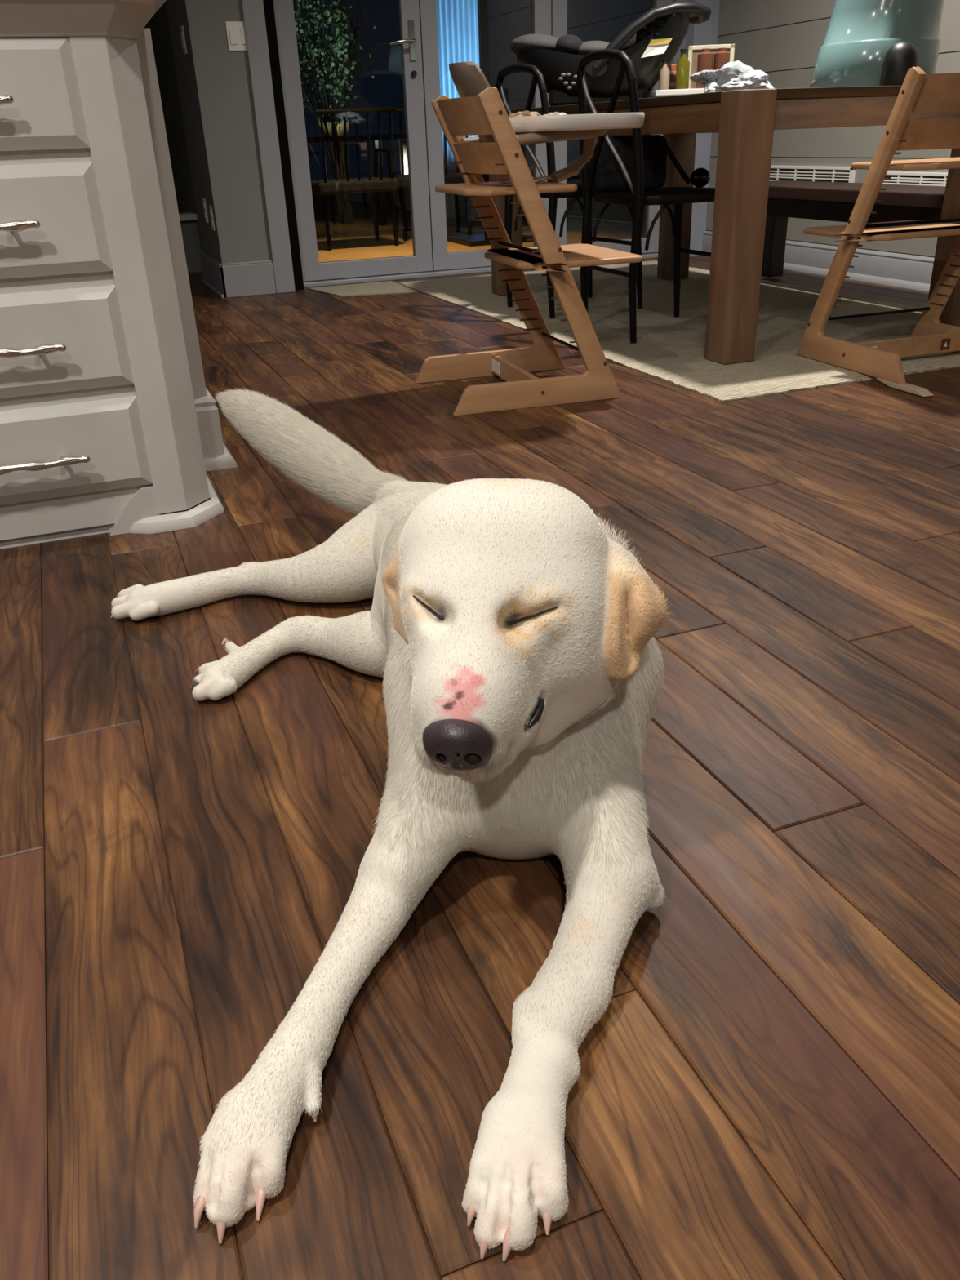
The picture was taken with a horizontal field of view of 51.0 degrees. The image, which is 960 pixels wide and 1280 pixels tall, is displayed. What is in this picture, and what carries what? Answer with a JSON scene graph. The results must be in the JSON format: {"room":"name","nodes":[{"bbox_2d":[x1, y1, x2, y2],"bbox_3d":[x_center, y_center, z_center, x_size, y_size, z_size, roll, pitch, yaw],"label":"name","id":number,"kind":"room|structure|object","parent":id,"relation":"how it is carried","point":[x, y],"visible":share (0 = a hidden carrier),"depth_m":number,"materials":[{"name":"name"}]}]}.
{"room":"kitchen dining area","nodes":[
{"label":"kitchen dining area","id":0,"kind":"room"},
{"bbox_2d":[143,1,202,252],"bbox_3d":[-1.922,-3.842,6.286,0.282,2.720,2.950,-12,28,-18],"label":"wall","id":1,"kind":"structure","parent":0,"point":[158,24],"depth_m":6.01,"materials":[{"name":"paint"}]},
{"bbox_2d":[180,220,202,272],"bbox_3d":[-1.810,-2.362,6.037,0.240,0.290,0.150,-12,28,-18],"label":"wall","id":2,"kind":"structure","parent":0,"point":[189,230],"depth_m":5.99,"materials":[{"name":"paint"}]},
{"bbox_2d":[178,212,197,221],"bbox_3d":[-1.825,-2.493,5.938,0.280,0.035,0.200,-12,28,-18],"label":"trim","id":3,"kind":"structure","parent":2,"relation":"on","point":[184,216],"depth_m":5.88,"materials":[{"name":"paint"}]},
{"bbox_2d":[165,0,271,263],"bbox_3d":[-1.277,-3.096,4.750,0.342,2.720,0.700,-12,28,-18],"label":"wall","id":4,"kind":"structure","parent":0,"point":[214,81],"depth_m":4.77,"materials":[{"name":"paint"}]},
{"bbox_2d":[180,25,186,55],"bbox_3d":[-1.381,-2.791,4.685,0.010,0.115,0.075,-12,28,-18],"label":"light switch","id":5,"kind":"object","parent":4,"relation":"attached to","point":[182,33],"visible":1,"depth_m":4.67,"materials":[{"name":"white plastic"}]},
{"bbox_2d":[202,198,208,222],"bbox_3d":[-1.392,-2.175,5.098,0.009,0.115,0.070,-12,28,-18],"label":"power outlet","id":6,"kind":"object","parent":4,"relation":"attached to","point":[203,199],"visible":1,"depth_m":5.08,"materials":[{"name":"white plastic"}]},
{"bbox_2d":[208,204,215,231],"bbox_3d":[-1.318,-2.072,4.942,0.009,0.115,0.070,-12,28,-18],"label":"power outlet","id":7,"kind":"object","parent":4,"relation":"attached to","point":[210,206],"visible":1,"depth_m":4.93,"materials":[{"name":"white plastic"}]},
{"bbox_2d":[225,21,247,51],"bbox_3d":[-1.095,-2.745,4.576,0.108,0.115,0.010,-12,28,-18],"label":"light switch","id":8,"kind":"object","parent":4,"relation":"attached to","point":[235,30],"visible":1,"depth_m":4.57,"materials":[{"name":"white plastic"}]},
{"bbox_2d":[200,252,275,298],"bbox_3d":[-1.287,-1.934,5.292,0.275,0.158,0.730,-12,28,-18],"label":"baseboard","id":9,"kind":"structure","parent":4,"relation":"attached to","point":[229,280],"depth_m":5.01,"materials":[{"name":"paint"}]},
{"bbox_2d":[240,0,295,293],"bbox_3d":[-1.030,-2.974,4.487,0.097,2.720,0.022,-12,28,-18],"label":"trim","id":10,"kind":"structure","parent":4,"relation":"attached to","point":[253,11],"depth_m":4.78,"materials":[{"name":"paint"}]},
{"bbox_2d":[262,0,304,289],"bbox_3d":[-1.010,-3.046,4.630,0.060,2.720,0.160,-12,28,-18],"label":"trim","id":11,"kind":"structure","parent":4,"relation":"attached to","point":[268,8],"depth_m":4.87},
{"bbox_2d":[0,255,959,1279],"bbox_3d":[-0.832,-0.832,3.245,7.232,0.002,16.010,-12,28,-18],"label":"floor","id":12,"kind":"structure","parent":0,"point":[767,1085],"depth_m":1.04,"materials":[{"name":"brown wood"}]},
{"bbox_2d":[0,0,237,549],"bbox_3d":[-1.336,-0.599,1.819,1.696,0.892,0.607,-12,28,-18],"label":"kitchen island","id":13,"kind":"object","parent":12,"relation":"on","point":[109,420],"visible":1,"depth_m":1.80,"materials":[{"name":"paint"}]},
{"bbox_2d":[119,0,166,17],"bbox_3d":[-1.383,-1.016,1.621,1.645,0.033,0.645,-12,28,-18],"label":"island countertop","id":14,"kind":"structure","parent":13,"relation":"on","point":[157,3],"depth_m":1.65,"materials":[{"name":"stone"}]},
{"bbox_2d":[307,280,417,296],"bbox_3d":[-0.591,-1.760,5.061,0.455,0.006,0.470,-12,28,-18],"label":"door mat","id":15,"kind":"object","parent":12,"relation":"on","point":[388,286],"visible":1,"depth_m":5.07,"materials":[{"name":"beige fabric"}]},
{"bbox_2d":[111,386,671,1261],"bbox_3d":[-0.172,-0.107,1.281,0.618,0.413,1.585,-12,28,-18],"label":"dog","id":16,"kind":"object","parent":12,"relation":"on","point":[512,642],"visible":1,"depth_m":0.86},
{"bbox_2d":[414,61,644,415],"bbox_3d":[0.124,-1.128,2.812,0.574,0.845,0.573,-10,28,-14],"label":"high chair","id":17,"kind":"object","parent":12,"relation":"on","point":[479,109],"visible":1,"depth_m":2.73,"materials":[{"name":"brown wood"}]},
{"bbox_2d":[508,111,542,117],"bbox_3d":[0.123,-1.401,2.695,0.112,0.029,0.077,-12,28,-18],"label":"crumpled napkin","id":18,"kind":"object","parent":17,"relation":"on","point":[525,113],"visible":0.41,"depth_m":2.68,"materials":[{"name":"paper"}]},
{"bbox_2d":[542,111,567,115],"bbox_3d":[0.202,-1.396,2.685,0.090,0.023,0.062,-12,28,-18],"label":"wrapper","id":19,"kind":"object","parent":17,"relation":"on","point":[554,113],"visible":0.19,"depth_m":2.67,"materials":[{"name":"paper"}]},
{"bbox_2d":[508,112,644,132],"bbox_3d":[0.222,-1.393,2.716,0.350,0.035,0.490,-10,28,-14],"label":"tray","id":20,"kind":"object","parent":17,"relation":"on","point":[593,122],"depth_m":2.51,"materials":[{"name":"white plastic"}]},
{"bbox_2d":[399,260,959,402],"bbox_3d":[0.831,-1.411,4.248,1.538,0.013,2.968,-12,28,-18],"label":"jute rug","id":21,"kind":"object","parent":12,"relation":"on","point":[668,348],"visible":0.63,"depth_m":3.73,"materials":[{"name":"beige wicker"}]},
{"bbox_2d":[495,63,642,318],"bbox_3d":[0.353,-1.805,4.054,0.489,0.898,0.430,-14,29,-22],"label":"dining chair","id":22,"kind":"object","parent":21,"relation":"on","point":[538,77],"visible":0.38,"depth_m":3.88,"materials":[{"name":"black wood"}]},
{"bbox_2d":[577,48,715,342],"bbox_3d":[0.615,-1.547,3.519,0.489,0.898,0.430,-12,28,-18],"label":"dining chair","id":23,"kind":"object","parent":21,"relation":"on","point":[637,197],"visible":0.85,"depth_m":3.39,"materials":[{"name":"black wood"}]},
{"bbox_2d":[590,134,710,191],"bbox_3d":[0.605,-1.700,3.583,0.410,0.175,0.180,-2,27,-1],"label":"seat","id":24,"kind":"object","parent":23,"relation":"on","point":[609,176],"visible":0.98,"depth_m":3.53,"materials":[{"name":"black fabric"}]},
{"bbox_2d":[590,134,667,191],"bbox_3d":[0.529,-1.704,3.596,0.260,0.175,0.150,-2,27,-1],"label":"cushion","id":25,"kind":"object","parent":24,"relation":"on","point":[609,176],"depth_m":3.53,"materials":[{"name":"black fabric"}]},
{"bbox_2d":[488,85,959,364],"bbox_3d":[0.859,-1.678,3.922,1.000,0.754,1.910,-12,28,-18],"label":"dining table","id":26,"kind":"object","parent":21,"relation":"on","point":[745,121],"visible":0.66,"depth_m":3.03,"materials":[{"name":"brown wood"}]},
{"bbox_2d":[510,1,711,106],"bbox_3d":[0.531,-2.409,4.165,0.812,0.354,0.516,1,27,6],"label":"seat","id":27,"kind":"object","parent":26,"relation":"on","point":[656,36],"visible":0.89,"depth_m":4.00,"materials":[{"name":"black plastic"}]},
{"bbox_2d":[667,64,676,89],"bbox_3d":[0.896,-2.491,4.519,0.101,0.160,0.081,-2,27,-1],"label":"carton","id":28,"kind":"object","parent":26,"relation":"on","point":[672,68],"visible":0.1,"depth_m":4.47,"materials":[{"name":"orange cardboard"}]},
{"bbox_2d":[649,88,704,97],"bbox_3d":[0.862,-2.178,4.027,0.340,0.043,0.230,0,27,4],"label":"serving tray","id":29,"kind":"object","parent":26,"relation":"on","point":[659,93],"visible":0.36,"depth_m":3.93,"materials":[{"name":"white ceramic"}]},
{"bbox_2d":[658,60,670,89],"bbox_3d":[0.735,-2.240,4.010,0.040,0.120,0.040,-12,28,-18],"label":"oil bottle","id":30,"kind":"object","parent":29,"relation":"on","point":[664,84],"visible":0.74,"depth_m":4.00,"materials":[{"name":"beige plastic"}]},
{"bbox_2d":[675,48,689,89],"bbox_3d":[0.803,-2.252,3.988,0.052,0.155,0.052,-12,28,-18],"label":"oil bottle","id":31,"kind":"object","parent":29,"relation":"on","point":[682,68],"visible":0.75,"depth_m":3.97,"materials":[{"name":"green glass"}]},
{"bbox_2d":[695,48,713,88],"bbox_3d":[0.881,-2.230,3.944,0.062,0.150,0.062,-12,28,-18],"label":"jar","id":32,"kind":"object","parent":29,"relation":"on","point":[704,59],"visible":0.65,"depth_m":3.91,"materials":[{"name":"orange ceramic"}]},
{"bbox_2d":[687,44,734,88],"bbox_3d":[0.915,-2.270,4.003,0.180,0.166,0.015,0,27,4],"label":"picture frame","id":33,"kind":"object","parent":29,"relation":"on","point":[693,51],"visible":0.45,"depth_m":3.97,"materials":[{"name":"beige paint"}]},
{"bbox_2d":[713,48,729,70],"bbox_3d":[0.944,-2.230,3.939,0.060,0.150,0.060,-12,28,-18],"label":"jar","id":34,"kind":"object","parent":29,"relation":"on","point":[722,57],"visible":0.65,"depth_m":3.90,"materials":[{"name":"orange ceramic"}]},
{"bbox_2d":[689,60,775,93],"bbox_3d":[0.820,-1.803,3.225,0.268,0.095,0.198,-2,27,-1],"label":"plastic bag","id":35,"kind":"object","parent":26,"relation":"on","point":[734,75],"visible":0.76,"depth_m":3.17,"materials":[{"name":"white plastic"}]},
{"bbox_2d":[808,0,944,87],"bbox_3d":[1.282,-2.053,3.215,0.391,0.520,0.388,-12,28,-18],"label":"vase","id":36,"kind":"object","parent":26,"relation":"on","point":[860,33],"visible":0.68,"depth_m":3.15,"materials":[{"name":"teal glass"}]},
{"bbox_2d":[879,41,918,85],"bbox_3d":[1.262,-1.730,3.022,0.104,0.116,0.104,-12,28,-18],"label":"speaker","id":37,"kind":"object","parent":26,"relation":"on","point":[901,56],"visible":0.71,"depth_m":2.99},
{"bbox_2d":[761,180,946,277],"bbox_3d":[1.672,-1.566,4.006,0.340,0.424,2.040,-12,28,-18],"label":"bench","id":38,"kind":"object","parent":21,"relation":"on","point":[812,200],"visible":0.49,"depth_m":4.14,"materials":[{"name":"brown wood"}]},
{"bbox_2d":[795,66,959,396],"bbox_3d":[1.305,-1.195,2.906,0.573,0.795,0.667,-11,28,-16],"label":"high chair","id":39,"kind":"object","parent":21,"relation":"on","point":[920,91],"visible":1,"depth_m":2.90,"materials":[{"name":"brown wood"}]},
{"bbox_2d":[705,0,959,257],"bbox_3d":[2.805,-1.873,2.001,0.120,2.720,8.800,-12,28,-18],"label":"wall","id":40,"kind":"structure","parent":0,"point":[782,39],"depth_m":4.92,"materials":[{"name":"paint"}]},
{"bbox_2d":[685,0,719,256],"bbox_3d":[1.185,-3.292,5.476,0.150,2.250,0.160,-12,28,-18],"label":"trim","id":41,"kind":"structure","parent":40,"relation":"attached to","point":[705,33],"depth_m":5.65,"materials":[{"name":"paint"}]},
{"bbox_2d":[769,165,856,182],"bbox_3d":[1.619,-2.316,5.015,0.012,0.082,0.724,-12,28,-18],"label":"air vent","id":42,"kind":"object","parent":40,"relation":"in","point":[801,173],"visible":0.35,"depth_m":4.96,"materials":[{"name":"white plastic"}]},
{"bbox_2d":[699,231,934,291],"bbox_3d":[2.832,-0.643,2.430,0.036,0.135,8.500,-12,28,-18],"label":"baseboard","id":43,"kind":"structure","parent":40,"relation":"attached to","point":[889,268],"depth_m":4.73,"materials":[{"name":"paint"}]},
{"bbox_2d":[882,171,947,186],"bbox_3d":[1.961,-1.929,4.245,0.012,0.075,0.820,-12,28,-18],"label":"air vent","id":44,"kind":"object","parent":40,"relation":"in","point":[930,179],"visible":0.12,"depth_m":4.38,"materials":[{"name":"white plastic"}]},
{"bbox_3d":[0.148,-4.320,4.569,2.490,0.470,0.200,-12,28,-18],"label":"wall","id":45,"kind":"structure","parent":0,"visible":0},
{"bbox_2d":[273,0,305,283],"bbox_3d":[-0.976,-2.861,4.782,0.026,2.250,0.100,-12,28,-18],"label":"trim","id":46,"kind":"structure","parent":45,"relation":"attached to","point":[274,2],"depth_m":4.93,"materials":[{"name":"paint"}]},
{"bbox_2d":[275,0,433,281],"bbox_3d":[-0.617,-2.932,4.868,0.716,2.224,0.112,-12,28,-18],"label":"door","id":47,"kind":"structure","parent":45,"relation":"in","point":[409,11],"depth_m":5.13,"materials":[{"name":"paint"}]},
{"bbox_2d":[303,252,657,288],"bbox_3d":[0.162,-2.098,5.659,2.398,0.022,0.130,-12,28,-18],"label":"trim","id":48,"kind":"structure","parent":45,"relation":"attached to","point":[655,255],"depth_m":5.41,"materials":[{"name":"paint"}]},
{"bbox_2d":[419,0,551,271],"bbox_3d":[0.035,-3.085,5.122,0.716,2.224,0.045,-12,28,-18],"label":"door","id":49,"kind":"structure","parent":45,"relation":"in","point":[541,10],"depth_m":5.24,"materials":[{"name":"paint"}]},
{"bbox_2d":[551,0,673,253],"bbox_3d":[0.700,-3.224,5.347,0.716,2.224,0.045,-12,28,-18],"label":"door","id":50,"kind":"structure","parent":45,"relation":"in","point":[559,7],"depth_m":5.61,"materials":[{"name":"paint"}]},
{"bbox_2d":[670,0,688,64],"bbox_3d":[1.071,-3.288,5.477,0.082,2.250,0.100,-12,28,-18],"label":"trim","id":51,"kind":"structure","parent":45,"relation":"attached to","point":[683,45],"depth_m":5.46,"materials":[{"name":"paint"}]},
{"label":"outside","id":52,"kind":"structure","parent":0,"visible":0},
{"bbox_2d":[312,169,645,239],"bbox_3d":[1.955,-6.388,14.261,12.900,0.090,16.400,-12,28,-18],"label":"ground","id":53,"kind":"structure","parent":52,"point":[617,215],"depth_m":9.81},
{"bbox_2d":[293,0,375,223],"bbox_3d":[-1.414,-5.025,9.017,1.096,2.415,0.854,-12,28,-18],"label":"leafy shrub","id":54,"kind":"object","parent":53,"relation":"on","point":[335,59],"visible":0.82,"depth_m":8.95,"materials":[{"name":"green plant"}]},
{"bbox_2d":[306,133,411,231],"bbox_3d":[-1.427,-3.836,8.510,1.600,0.740,0.900,-12,28,-18],"label":"patio table","id":55,"kind":"object","parent":53,"relation":"on","point":[381,202],"visible":0.31,"depth_m":8.36,"materials":[{"name":"black plastic"}]},
{"bbox_2d":[435,0,482,222],"bbox_3d":[-0.208,-4.859,8.315,0.420,2.600,0.045,-12,28,-18],"label":"curtain","id":56,"kind":"object","parent":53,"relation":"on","point":[457,20],"visible":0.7,"depth_m":8.30,"materials":[{"name":"fabric"}]},
{"bbox_2d":[316,222,644,262],"bbox_3d":[-0.074,-2.825,7.205,2.900,0.012,2.500,-12,28,-18],"label":"patio floor","id":57,"kind":"structure","parent":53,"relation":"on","point":[366,246],"depth_m":7.37,"materials":[{"name":"wood"}]},
{"bbox_2d":[307,106,399,250],"bbox_3d":[-0.932,-3.305,7.218,0.588,0.887,0.636,-12,28,-18],"label":"patio chair","id":58,"kind":"object","parent":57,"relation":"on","point":[325,187],"visible":0.83,"depth_m":6.98,"materials":[{"name":"black metal"}]},
{"bbox_2d":[386,107,471,240],"bbox_3d":[-0.379,-3.541,7.647,0.588,0.887,0.636,-7,27,-10],"label":"patio chair","id":59,"kind":"object","parent":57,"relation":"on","point":[449,177],"visible":0.38,"depth_m":7.49,"materials":[{"name":"black metal"}]},
{"bbox_2d":[447,0,533,245],"bbox_3d":[0.035,-3.940,6.832,0.500,2.300,0.500,-12,28,-18],"label":"door frame","id":60,"kind":"structure","parent":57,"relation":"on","point":[474,239],"depth_m":6.83,"materials":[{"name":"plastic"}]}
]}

